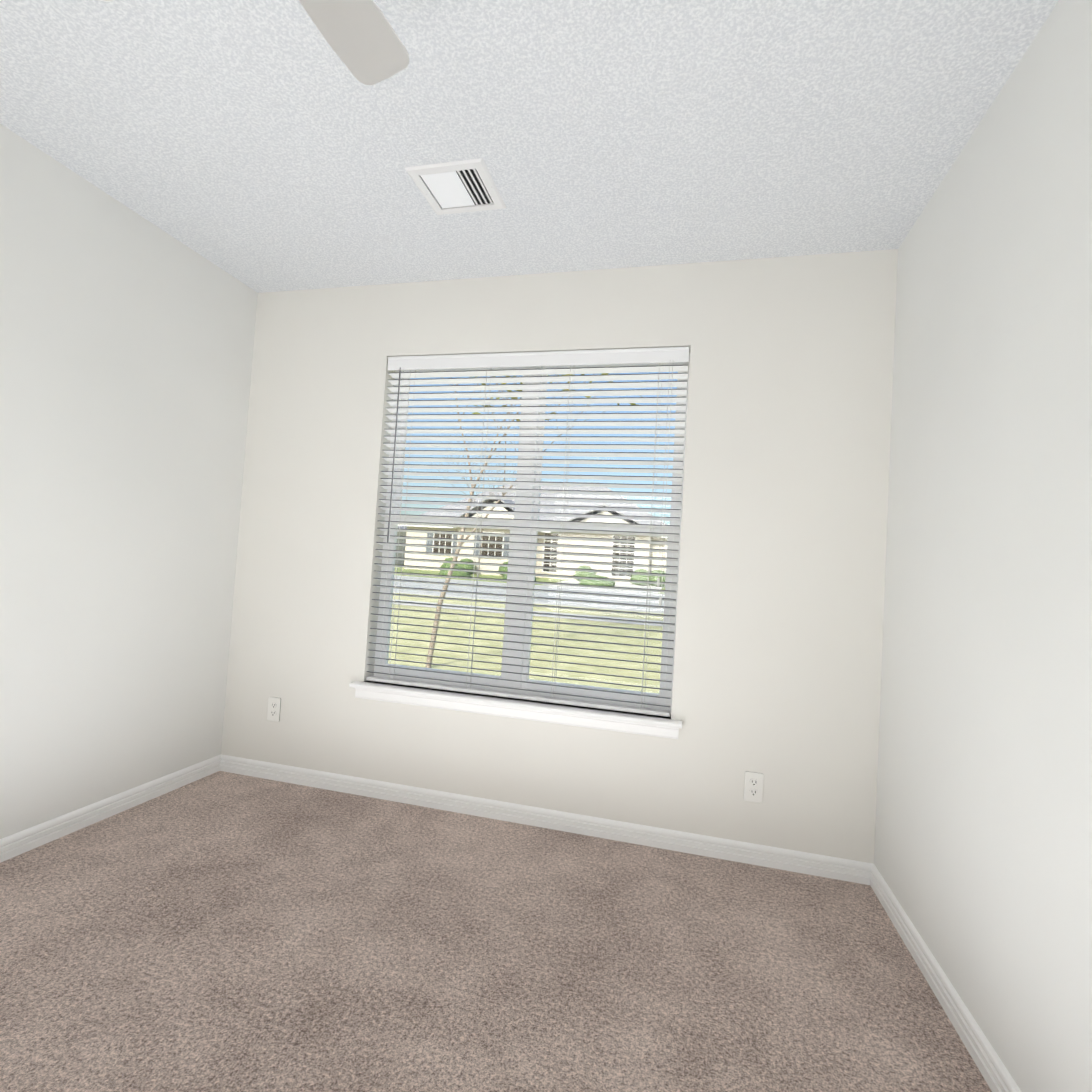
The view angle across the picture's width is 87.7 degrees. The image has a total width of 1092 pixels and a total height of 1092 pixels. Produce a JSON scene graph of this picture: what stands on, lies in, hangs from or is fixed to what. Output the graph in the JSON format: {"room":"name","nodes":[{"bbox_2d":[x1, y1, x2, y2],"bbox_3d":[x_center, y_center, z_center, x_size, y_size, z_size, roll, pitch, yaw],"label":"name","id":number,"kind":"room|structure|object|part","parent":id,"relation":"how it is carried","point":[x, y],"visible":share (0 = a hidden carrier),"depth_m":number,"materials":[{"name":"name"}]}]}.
{"room":"empty bedroom","nodes":[
{"label":"empty bedroom","id":0,"kind":"room"},
{"bbox_2d":[0,124,257,838],"bbox_3d":[-2.154,-0.203,0.861,0.160,2.440,4.568,3,-2,14],"label":"wall","id":1,"kind":"structure","parent":0,"point":[127,334],"depth_m":2.24,"materials":[{"name":"paint"}]},
{"bbox_2d":[0,755,219,862],"bbox_3d":[-2.141,0.981,0.797,0.014,0.076,4.248,3,-2,14],"label":"baseboard","id":2,"kind":"structure","parent":1,"relation":"attached to","point":[16,844],"depth_m":2.26,"materials":[{"name":"white paint"}]},
{"bbox_2d":[0,771,991,1091],"bbox_3d":[-0.719,1.143,0.436,3.282,0.100,4.568,3,-2,14],"label":"floor","id":3,"kind":"structure","parent":0,"point":[220,931],"depth_m":1.58,"materials":[{"name":"carpet"}]},
{"bbox_2d":[0,0,1058,292],"bbox_3d":[-0.565,-1.391,0.527,3.282,0.100,4.568,3,-2,14],"label":"ceiling","id":4,"kind":"structure","parent":0,"point":[260,146],"depth_m":1.71,"materials":[{"name":"white paint"}]},
{"bbox_2d":[100,0,408,85],"bbox_3d":[-0.504,-1.015,0.801,0.979,0.624,0.963,3,-2,14],"label":"ceiling fan","id":5,"kind":"object","parent":4,"relation":"hanging from","point":[364,41],"visible":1,"depth_m":1.16,"materials":[{"name":"white"}]},
{"bbox_2d":[405,158,506,214],"bbox_3d":[-0.314,-1.267,2.023,0.282,0.009,0.262,3,-2,14],"label":"ceiling vent","id":6,"kind":"object","parent":4,"relation":"in","point":[463,186],"visible":1,"depth_m":2.01,"materials":[{"name":"white metal"}]},
{"bbox_2d":[221,249,897,863],"bbox_3d":[-0.112,-0.016,2.618,2.962,2.440,0.160,3,-2,14],"label":"wall","id":7,"kind":"structure","parent":0,"point":[781,581],"depth_m":2.37,"materials":[{"name":"paint"}]},
{"bbox_2d":[267,697,280,721],"bbox_3d":[-1.338,0.802,2.794,0.070,0.115,0.008,3,-2,14],"label":"outlet","id":8,"kind":"object","parent":7,"relation":"attached to","point":[274,708],"visible":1,"depth_m":2.79,"materials":[{"name":"white plastic"}]},
{"bbox_2d":[349,681,681,738],"bbox_3d":[-0.172,0.718,2.527,1.512,0.078,0.123,3,-2,14],"label":"window sill","id":9,"kind":"structure","parent":7,"relation":"attached to","point":[637,723],"depth_m":2.48,"materials":[{"name":"white paint"}]},
{"bbox_2d":[366,347,689,716],"bbox_3d":[-0.108,-0.098,2.617,1.422,1.565,0.148,3,-2,14],"label":"window blind","id":10,"kind":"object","parent":7,"relation":"in","point":[524,525],"depth_m":2.58,"materials":[{"name":"white plastic"}]},
{"bbox_2d":[387,367,400,542],"bbox_3d":[-0.723,-0.435,2.708,0.012,0.840,0.012,3,-2,14],"label":"blind wand","id":11,"kind":"object","parent":10,"relation":"hanging from","point":[388,532],"visible":1,"depth_m":2.71,"materials":[{"name":"plastic"}]},
{"bbox_2d":[389,370,410,675],"bbox_3d":[-0.692,-0.117,2.693,0.002,1.493,0.003,3,-2,14],"label":"blind cord","id":12,"kind":"object","parent":10,"relation":"hanging from","point":[410,370],"depth_m":2.69,"materials":[{"name":"white fabric"}]},
{"bbox_2d":[394,370,415,675],"bbox_3d":[-0.675,-0.115,2.714,0.002,1.493,0.002,3,-2,14],"label":"blind cord","id":13,"kind":"object","parent":10,"relation":"hanging from","point":[415,370],"depth_m":2.71,"materials":[{"name":"white fabric"}]},
{"bbox_2d":[466,373,486,688],"bbox_3d":[-0.316,-0.097,2.599,0.002,1.493,0.003,3,-2,14],"label":"blind cord","id":14,"kind":"object","parent":10,"relation":"hanging from","point":[486,373],"depth_m":2.60,"materials":[{"name":"white fabric"}]},
{"bbox_2d":[470,368,491,687],"bbox_3d":[-0.299,-0.096,2.619,0.002,1.493,0.002,3,-2,14],"label":"blind cord","id":15,"kind":"object","parent":10,"relation":"hanging from","point":[490,368],"depth_m":2.63,"materials":[{"name":"white fabric"}]},
{"bbox_3d":[-0.119,-0.102,2.571,1.414,1.557,0.053,3,-2,14],"label":"window blind rails","id":16,"kind":"part","parent":10,"relation":"part of","materials":[{"name":"white plastic"}]},
{"bbox_2d":[551,366,572,696],"bbox_3d":[0.066,-0.078,2.503,0.002,1.493,0.003,3,-2,14],"label":"blind cord","id":17,"kind":"object","parent":10,"relation":"hanging from","point":[570,366],"depth_m":2.52,"materials":[{"name":"white fabric"}]},
{"bbox_2d":[555,365,574,689],"bbox_3d":[0.084,-0.076,2.523,0.002,1.493,0.002,3,-2,14],"label":"blind cord","id":18,"kind":"object","parent":10,"relation":"hanging from","point":[574,365],"depth_m":2.52,"materials":[{"name":"white fabric"}]},
{"bbox_2d":[640,363,659,709],"bbox_3d":[0.442,-0.058,2.409,0.002,1.493,0.003,3,-2,14],"label":"blind cord","id":19,"kind":"object","parent":10,"relation":"hanging from","point":[659,363],"depth_m":2.42,"materials":[{"name":"white fabric"}]},
{"bbox_2d":[644,363,662,702],"bbox_3d":[0.460,-0.056,2.429,0.002,1.493,0.002,3,-2,14],"label":"blind cord","id":20,"kind":"object","parent":10,"relation":"hanging from","point":[662,363],"depth_m":2.43,"materials":[{"name":"white fabric"}]},
{"bbox_2d":[657,366,672,605],"bbox_3d":[0.503,-0.269,2.398,0.026,1.045,0.014,3,-2,14],"label":"blind cord","id":21,"kind":"object","parent":10,"relation":"hanging from","point":[658,585],"depth_m":2.39,"materials":[{"name":"white fabric"}]},
{"bbox_2d":[220,754,867,884],"bbox_3d":[-0.200,1.159,2.490,2.910,0.076,0.014,3,-2,14],"label":"baseboard","id":22,"kind":"structure","parent":7,"relation":"attached to","point":[848,870],"depth_m":2.41,"materials":[{"name":"white paint"}]},
{"bbox_2d":[744,771,763,802],"bbox_3d":[0.823,0.955,2.250,0.070,0.115,0.008,3,-2,14],"label":"outlet","id":23,"kind":"object","parent":7,"relation":"attached to","point":[753,787],"visible":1,"depth_m":2.25,"materials":[{"name":"white plastic"}]},
{"bbox_2d":[874,0,1091,1091],"bbox_3d":[0.870,-0.046,0.102,0.160,2.440,4.568,3,-2,14],"label":"wall","id":24,"kind":"structure","parent":0,"point":[983,848],"depth_m":1.37,"materials":[{"name":"paint"}]},
{"bbox_2d":[868,863,1020,1091],"bbox_3d":[0.714,1.129,0.081,0.014,0.076,4.248,3,-2,14],"label":"baseboard","id":25,"kind":"structure","parent":24,"relation":"attached to","point":[982,1052],"depth_m":1.51,"materials":[{"name":"white paint"}]},
{"label":"outside","id":26,"kind":"structure","parent":0,"visible":0},
{"bbox_2d":[392,580,662,625],"bbox_3d":[-6.241,1.508,25.746,100.000,0.554,19.800,3,-2,14],"label":"sidewalk","id":27,"kind":"structure","parent":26,"point":[621,585],"depth_m":15.00,"materials":[{"name":"concrete"}]},
{"bbox_2d":[393,576,664,611],"bbox_3d":[-6.751,1.478,23.707,100.000,0.224,8.000,3,-2,14],"label":"street","id":28,"kind":"structure","parent":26,"point":[562,596],"depth_m":21.38,"materials":[{"name":"grey asphalt"}]},
{"bbox_2d":[393,591,663,613],"bbox_3d":[-7.780,1.387,19.584,100.000,0.014,0.500,3,-2,14],"label":"curb","id":29,"kind":"object","parent":28,"relation":"attached to","point":[533,602],"depth_m":17.65,"materials":[{"name":"concrete"}]},
{"bbox_2d":[394,575,664,594],"bbox_3d":[-5.721,1.569,27.832,100.000,0.014,0.500,3,-2,14],"label":"curb","id":30,"kind":"object","parent":28,"relation":"attached to","point":[536,585],"depth_m":26.35,"materials":[{"name":"concrete"}]},
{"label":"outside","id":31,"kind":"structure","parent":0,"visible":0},
{"bbox_2d":[388,593,662,693],"bbox_3d":[-9.543,1.232,12.524,100.000,0.393,14.050,3,-2,14],"label":"lawn","id":32,"kind":"structure","parent":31,"point":[592,661],"depth_m":9.85,"materials":[{"name":"green plant"}]},
{"bbox_2d":[425,373,619,667],"bbox_3d":[-0.481,-1.622,7.919,4.364,6.629,3.661,3,-2,14],"label":"tree","id":33,"kind":"object","parent":32,"relation":"on","point":[434,631],"depth_m":7.71,"materials":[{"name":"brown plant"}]},
{"bbox_2d":[471,373,640,420],"bbox_3d":[-0.439,-3.422,7.928,4.781,3.277,4.061,3,-2,14],"label":"leaves","id":34,"kind":"object","parent":33,"relation":"attached to","point":[546,405],"depth_m":8.05,"materials":[{"name":"green plant"}]},
{"bbox_2d":[394,564,664,593],"bbox_3d":[1.184,2.178,55.487,100.000,1.582,56.500,3,-2,14],"label":"lawn","id":35,"kind":"structure","parent":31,"point":[475,575],"depth_m":31.88,"materials":[{"name":"green plant"}]},
{"bbox_2d":[395,532,405,563],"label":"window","id":36,"kind":"structure","parent":35,"relation":"on","point":[402,549],"depth_m":44.34,"materials":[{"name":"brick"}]},
{"bbox_2d":[429,412,515,576],"bbox_3d":[-3.391,-2.488,29.778,5.337,8.365,6.872,3,-2,14],"label":"tree","id":37,"kind":"object","parent":35,"relation":"on","point":[480,485],"depth_m":29.43,"materials":[{"name":"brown plant"}]},
{"bbox_2d":[404,526,667,583],"bbox_3d":[0.361,0.964,39.609,17.000,3.450,11.800,3,-2,14],"label":"wall","id":38,"kind":"structure","parent":35,"relation":"on","point":[538,563],"depth_m":33.68,"materials":[{"name":"brick"}]},
{"bbox_2d":[398,501,667,577],"bbox_3d":[-0.904,-0.401,34.285,17.900,4.439,0.905,3,-2,14],"label":"house","id":39,"kind":"structure","parent":38,"relation":"attached to","point":[547,548],"depth_m":34.30,"materials":[{"name":"white"}]},
{"bbox_2d":[420,481,665,524],"bbox_3d":[0.590,-2.641,39.779,18.068,3.854,12.784,3,-2,14],"label":"roof","id":40,"kind":"structure","parent":38,"relation":"on","point":[654,522],"depth_m":36.71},
{"bbox_2d":[439,558,665,586],"bbox_3d":[-0.296,1.465,30.675,13.559,1.194,5.733,3,-2,14],"label":"shrubs","id":41,"kind":"object","parent":35,"relation":"on","point":[501,568],"depth_m":31.05,"materials":[{"name":"green plant"}]}
]}

